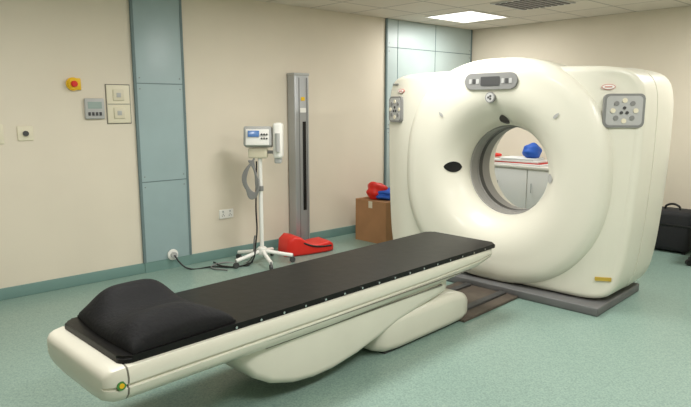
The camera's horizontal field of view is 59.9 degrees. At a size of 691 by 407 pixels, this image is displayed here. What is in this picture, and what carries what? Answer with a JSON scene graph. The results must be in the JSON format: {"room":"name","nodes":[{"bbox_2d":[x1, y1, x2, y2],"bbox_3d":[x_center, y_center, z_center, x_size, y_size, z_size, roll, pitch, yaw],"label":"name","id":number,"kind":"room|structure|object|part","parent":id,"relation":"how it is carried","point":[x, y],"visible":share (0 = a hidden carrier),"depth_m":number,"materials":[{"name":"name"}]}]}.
{"room":"radiology room","nodes":[
{"label":"radiology room","id":0,"kind":"room"},
{"bbox_2d":[0,0,384,288],"bbox_3d":[-1.764,-0.689,5.818,9.810,2.680,0.100,-8,12,-41],"label":"wall","id":1,"kind":"structure","parent":0,"point":[70,200],"depth_m":5.89,"materials":[{"name":"paint"}]},
{"bbox_2d":[0,124,4,143],"bbox_3d":[-2.806,-0.554,4.809,0.120,0.160,0.018,-8,12,-41],"label":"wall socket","id":2,"kind":"object","parent":1,"relation":"attached to","point":[1,125],"visible":1,"depth_m":4.84,"materials":[{"name":"beige plastic"}]},
{"bbox_2d":[17,126,33,140],"bbox_3d":[-2.639,-0.578,4.950,0.120,0.120,0.030,-8,12,-41],"label":"wall socket","id":3,"kind":"object","parent":1,"relation":"attached to","point":[24,133],"visible":1,"depth_m":4.95,"materials":[{"name":"beige plastic"}]},
{"bbox_2d":[66,77,80,90],"bbox_3d":[-2.321,-1.023,5.136,0.126,0.112,0.075,-8,12,-41],"label":"button","id":4,"kind":"object","parent":1,"relation":"attached to","point":[72,83],"visible":1,"depth_m":5.12,"materials":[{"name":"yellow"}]},
{"bbox_2d":[84,98,104,118],"bbox_3d":[-2.213,-0.836,5.292,0.170,0.180,0.036,-8,12,-41],"label":"controller","id":5,"kind":"object","parent":1,"relation":"attached to","point":[93,107],"visible":1,"depth_m":5.28,"materials":[{"name":"grey plastic"}]},
{"bbox_2d":[105,84,131,123],"bbox_3d":[-2.060,-0.899,5.428,0.224,0.352,0.026,-8,12,-41],"label":"switch plate","id":6,"kind":"object","parent":1,"relation":"attached to","point":[118,105],"visible":1,"depth_m":5.42,"materials":[{"name":"beige plastic"}]},
{"bbox_2d":[128,0,146,262],"bbox_3d":[-1.934,-0.699,5.575,0.024,2.578,0.025,-8,12,-41],"label":"edge","id":7,"kind":"object","parent":1,"relation":"attached to","point":[129,1],"visible":1,"depth_m":5.57,"materials":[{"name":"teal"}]},
{"bbox_2d":[132,0,189,262],"bbox_3d":[-1.757,-0.725,5.735,0.480,2.578,0.021,-8,12,-41],"label":"wall panel","id":8,"kind":"object","parent":1,"relation":"attached to","point":[156,23],"visible":1,"depth_m":5.72,"materials":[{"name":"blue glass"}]},
{"bbox_2d":[137,83,182,84],"bbox_3d":[-1.749,-1.130,5.660,0.480,0.008,0.004,-8,12,-41],"label":"joint","id":9,"kind":"object","parent":8,"relation":"attached to","point":[137,83],"visible":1,"depth_m":5.64,"materials":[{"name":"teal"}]},
{"bbox_2d":[142,178,186,182],"bbox_3d":[-1.749,-0.222,5.809,0.480,0.008,0.004,-8,12,-41],"label":"joint","id":10,"kind":"object","parent":8,"relation":"attached to","point":[184,178],"visible":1,"depth_m":5.80,"materials":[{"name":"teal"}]},
{"bbox_2d":[145,255,190,272],"bbox_3d":[-1.751,0.597,5.945,0.480,0.100,0.008,-8,12,-41],"label":"baseboard","id":11,"kind":"structure","parent":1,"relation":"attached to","point":[159,265],"depth_m":5.92,"materials":[{"name":"teal"}]},
{"bbox_2d":[0,225,355,300],"bbox_3d":[-1.726,0.591,5.984,9.610,0.100,0.015,-8,12,-41],"label":"baseboard","id":12,"kind":"structure","parent":1,"relation":"attached to","point":[103,275],"depth_m":5.59,"materials":[{"name":"teal"}]},
{"bbox_2d":[179,0,191,254],"bbox_3d":[-1.577,-0.751,5.892,0.024,2.578,0.025,-8,12,-41],"label":"edge","id":13,"kind":"object","parent":1,"relation":"attached to","point":[180,6],"visible":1,"depth_m":5.88,"materials":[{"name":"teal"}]},
{"bbox_2d":[219,208,233,218],"bbox_3d":[-1.257,0.108,6.331,0.170,0.096,0.018,-8,12,-41],"label":"power outlet","id":14,"kind":"object","parent":1,"relation":"attached to","point":[226,213],"visible":1,"depth_m":6.32,"materials":[{"name":"white plastic"}]},
{"bbox_2d":[384,18,387,184],"bbox_3d":[0.519,-1.056,7.754,0.024,2.578,0.025,-8,12,-41],"label":"edge","id":15,"kind":"object","parent":1,"relation":"attached to","point":[386,19],"visible":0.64,"depth_m":7.71,"materials":[{"name":"grey"}]},
{"bbox_2d":[386,19,470,187],"bbox_3d":[1.171,-1.151,8.337,1.760,2.578,0.021,-8,12,-41],"label":"wall panel","id":16,"kind":"object","parent":1,"relation":"attached to","point":[401,34],"visible":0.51,"depth_m":8.02,"materials":[{"name":"blue glass"}]},
{"bbox_2d":[391,47,470,54],"bbox_3d":[1.179,-2.079,8.176,1.760,0.008,0.004,-8,12,-41],"label":"joint","id":17,"kind":"object","parent":16,"relation":"attached to","point":[391,47],"visible":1,"depth_m":8.14,"materials":[{"name":"grey"}]},
{"bbox_2d":[470,30,472,62],"bbox_3d":[1.827,-1.246,8.916,0.024,2.578,0.025,-8,12,-41],"label":"edge","id":18,"kind":"object","parent":1,"relation":"attached to","point":[471,30],"visible":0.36,"depth_m":8.74,"materials":[{"name":"grey metal"}]},
{"bbox_2d":[0,233,690,406],"bbox_3d":[0.638,1.114,3.410,9.810,0.100,7.280,-8,12,-41],"label":"floor","id":19,"kind":"structure","parent":0,"point":[519,352],"depth_m":3.80,"materials":[{"name":"plastic"}]},
{"bbox_2d":[167,249,252,269],"bbox_3d":[-1.340,0.546,5.988,0.838,0.203,0.169,-2,10,-13],"label":"power cable","id":20,"kind":"object","parent":19,"relation":"on","point":[172,254],"visible":0.96,"depth_m":5.93,"materials":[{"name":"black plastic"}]},
{"bbox_2d":[210,123,294,270],"bbox_3d":[-0.937,-0.086,6.061,0.844,1.448,0.650,0,9,0],"label":"stand","id":21,"kind":"object","parent":19,"relation":"on","point":[258,139],"visible":1,"depth_m":5.95,"materials":[{"name":"white plastic"}]},
{"bbox_3d":[-0.981,0.529,6.037,0.287,0.092,0.040,-8,12,-41],"label":"leg","id":22,"kind":"part","parent":21,"relation":"part of","materials":[{"name":"white plastic"}]},
{"bbox_3d":[-1.002,0.497,6.233,0.287,0.092,0.040,5,11,30],"label":"leg","id":23,"kind":"part","parent":21,"relation":"part of","materials":[{"name":"white plastic"}]},
{"bbox_3d":[-0.786,0.536,5.996,0.040,0.092,0.287,-4,10,-24],"label":"leg","id":24,"kind":"part","parent":21,"relation":"part of","materials":[{"name":"white plastic"}]},
{"bbox_3d":[-0.686,0.508,6.166,0.287,0.092,0.040,-1,9,-6],"label":"leg","id":25,"kind":"part","parent":21,"relation":"part of","materials":[{"name":"white plastic"}]},
{"bbox_2d":[47,232,517,401],"bbox_3d":[0.002,0.694,3.961,0.712,0.550,3.510,9,13,44],"label":"table","id":26,"kind":"object","parent":19,"relation":"on","point":[295,322],"visible":0.96,"depth_m":3.43,"materials":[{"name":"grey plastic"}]},
{"bbox_2d":[77,279,235,353],"bbox_3d":[-0.956,0.495,2.950,0.642,0.168,0.561,9,13,44],"label":"cushion","id":27,"kind":"object","parent":26,"relation":"on","point":[136,316],"visible":1,"depth_m":2.81,"materials":[{"name":"black leather"}]},
{"bbox_3d":[-0.114,0.563,3.820,0.712,0.185,2.981,9,13,44],"label":"cradle frame","id":28,"kind":"part","parent":26,"relation":"part of","materials":[{"name":"white plastic"}]},
{"bbox_3d":[-0.082,0.627,3.863,0.608,0.010,1.550,9,13,44],"label":"carriage trim","id":29,"kind":"part","parent":26,"relation":"part of","materials":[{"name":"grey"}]},
{"bbox_3d":[0.830,0.760,5.072,0.060,0.020,0.760,9,13,44],"label":"track rail","id":30,"kind":"part","parent":26,"relation":"part of","materials":[{"name":"grey"}]},
{"bbox_3d":[1.073,0.799,4.837,0.060,0.020,0.760,9,13,44],"label":"track rail","id":31,"kind":"part","parent":26,"relation":"part of","materials":[{"name":"grey"}]},
{"bbox_2d":[278,233,332,256],"bbox_3d":[-0.432,0.427,6.612,0.600,0.220,0.315,-6,11,-33],"label":"wedge","id":32,"kind":"object","parent":19,"relation":"on","point":[290,243],"visible":0.98,"depth_m":6.47,"materials":[{"name":"red"}]},
{"bbox_2d":[356,197,392,242],"bbox_3d":[0.532,0.173,7.304,0.681,0.498,0.480,-9,13,-44],"label":"cardboard box","id":33,"kind":"object","parent":19,"relation":"on","point":[373,217],"visible":0.49,"depth_m":7.03,"materials":[{"name":"brown cardboard"}]},
{"bbox_3d":[0.532,-0.069,7.265,0.680,0.008,0.480,-9,13,-44],"label":"lid","id":34,"kind":"part","parent":33,"relation":"part of","materials":[{"name":"cardboard"}]},
{"bbox_2d":[366,182,389,199],"bbox_3d":[0.506,-0.164,7.156,0.528,0.211,0.361,-2,9,-12],"label":"folded cloths","id":35,"kind":"object","parent":33,"relation":"on","point":[375,190],"visible":0.72,"depth_m":7.05,"materials":[{"name":"red fabric"}]},
{"bbox_2d":[494,163,548,208],"bbox_3d":[2.356,-0.122,8.061,0.606,0.835,1.560,-8,12,-41],"label":"storage cabinet","id":36,"kind":"object","parent":19,"relation":"on","point":[523,186],"visible":0.19,"depth_m":7.72,"materials":[{"name":"white plastic"}]},
{"bbox_3d":[2.158,-0.118,7.881,0.020,0.685,0.480,-8,12,-41],"label":"door","id":37,"kind":"part","parent":36,"relation":"part of","materials":[{"name":"white"}]},
{"bbox_2d":[494,163,548,170],"bbox_3d":[2.362,-0.517,8.002,0.590,0.035,1.560,-8,12,-41],"label":"countertop","id":38,"kind":"structure","parent":36,"relation":"on","point":[546,168],"depth_m":7.67,"materials":[{"name":"white plastic"}]},
{"bbox_2d":[494,153,547,166],"bbox_3d":[2.261,-0.595,7.958,0.327,0.130,0.890,-8,12,-41],"label":"sheets","id":39,"kind":"object","parent":38,"relation":"on","point":[515,160],"visible":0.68,"depth_m":7.77,"materials":[{"name":"white fabric"}]},
{"bbox_2d":[522,143,541,157],"bbox_3d":[2.422,-0.691,7.782,0.266,0.196,0.222,-8,12,-41],"label":"bundle","id":40,"kind":"object","parent":39,"relation":"on","point":[532,150],"visible":1,"depth_m":7.70,"materials":[{"name":"blue fabric"}]},
{"bbox_3d":[2.489,-0.058,7.518,0.020,0.685,0.480,-8,12,-41],"label":"door","id":41,"kind":"part","parent":36,"relation":"part of","materials":[{"name":"white"}]},
{"bbox_2d":[389,57,673,316],"bbox_3d":[1.509,-0.294,5.518,2.434,1.996,1.020,9,13,43],"label":"gantry","id":42,"kind":"object","parent":19,"relation":"on","point":[603,132],"visible":0.94,"depth_m":4.89,"materials":[{"name":"beige plastic"}]},
{"bbox_3d":[0.517,-0.928,5.912,0.066,0.250,0.230,-5,10,-26],"label":"plate","id":43,"kind":"part","parent":42,"relation":"part of","materials":[{"name":"grey plastic"}]},
{"bbox_3d":[1.428,-0.293,5.318,1.932,1.932,0.498,9,13,43],"label":"dish","id":44,"kind":"part","parent":42,"relation":"part of","materials":[{"name":"white plastic"}]},
{"bbox_3d":[1.535,0.672,5.581,1.970,0.070,0.920,9,13,43],"label":"plate","id":45,"kind":"part","parent":42,"relation":"part of","materials":[{"name":"grey metal"}]},
{"bbox_3d":[2.073,-0.694,4.484,0.290,0.250,0.066,1,9,9],"label":"plate","id":46,"kind":"part","parent":42,"relation":"part of","materials":[{"name":"grey plastic"}]},
{"bbox_2d":[655,203,690,254],"bbox_3d":[3.637,0.255,6.701,0.490,0.531,0.370,9,13,43],"label":"equipment case","id":47,"kind":"object","parent":19,"relation":"on","point":[674,230],"visible":0.66,"depth_m":6.53,"materials":[{"name":"fabric"}]},
{"bbox_3d":[3.637,0.035,6.665,0.181,0.085,0.024,9,13,43],"label":"handle","id":48,"kind":"part","parent":47,"relation":"part of","materials":[{"name":"black plastic"}]},
{"bbox_2d":[685,221,690,265],"bbox_3d":[3.768,0.138,5.965,0.572,1.000,0.602,7,12,37],"label":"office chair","id":49,"kind":"object","parent":19,"relation":"on","point":[688,261],"visible":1,"depth_m":6.05,"materials":[{"name":"black plastic"}]},
{"bbox_3d":[-0.510,0.470,6.936,0.280,0.030,0.184,-8,12,-41],"label":"foot","id":50,"kind":"object","parent":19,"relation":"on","visible":0},
{"bbox_2d":[287,73,309,239],"bbox_3d":[-0.526,-0.495,6.796,0.210,1.920,0.143,-8,12,-41],"label":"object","id":51,"kind":"object","parent":50,"relation":"on","point":[293,83],"depth_m":6.73,"materials":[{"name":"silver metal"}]},
{"bbox_3d":[-0.526,-1.427,6.643,0.210,0.030,0.143,-8,12,-41],"label":"cap","id":52,"kind":"part","parent":51,"relation":"part of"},
{"bbox_3d":[-0.510,-0.468,6.722,0.010,1.850,0.007,-8,12,-41],"label":"slot edge","id":53,"kind":"part","parent":51,"relation":"part of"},
{"bbox_2d":[300,108,305,112],"bbox_3d":[-0.473,-1.035,6.662,0.080,0.050,0.007,-8,12,-41],"label":"label","id":54,"kind":"object","parent":51,"relation":"attached to","point":[302,110],"visible":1,"depth_m":6.66,"materials":[{"name":"white paper"}]},
{"bbox_3d":[-0.461,-0.421,6.776,0.045,1.000,0.005,-8,12,-41],"label":"slot","id":55,"kind":"part","parent":51,"relation":"part of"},
{"bbox_3d":[-0.429,-0.479,6.794,0.008,1.850,0.007,-8,12,-41],"label":"slot edge","id":56,"kind":"part","parent":51,"relation":"part of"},
{"bbox_2d":[256,0,690,29],"bbox_3d":[0.638,-1.630,2.960,9.810,0.100,7.280,-8,12,-41],"label":"ceiling","id":57,"kind":"structure","parent":0,"point":[405,10],"depth_m":6.79,"materials":[{"name":"paint"}]},
{"bbox_2d":[424,10,509,22],"bbox_3d":[1.500,-2.300,7.400,0.790,0.012,0.700,-8,12,-41],"label":"ceiling light","id":58,"kind":"object","parent":57,"relation":"in","point":[467,16],"depth_m":7.36,"materials":[{"name":"white plastic"}]},
{"bbox_2d":[490,0,575,9],"bbox_3d":[2.000,-2.136,6.411,0.640,0.016,0.640,-8,12,-41],"label":"ceiling vent","id":59,"kind":"object","parent":57,"relation":"in","point":[515,4],"visible":1,"depth_m":6.39,"materials":[{"name":"grey metal"}]},
{"bbox_2d":[472,6,690,208],"bbox_3d":[4.279,-0.777,6.354,0.100,2.680,7.180,-8,12,-41],"label":"wall","id":60,"kind":"structure","parent":0,"point":[658,40],"depth_m":7.15,"materials":[{"name":"paint"}]}
]}

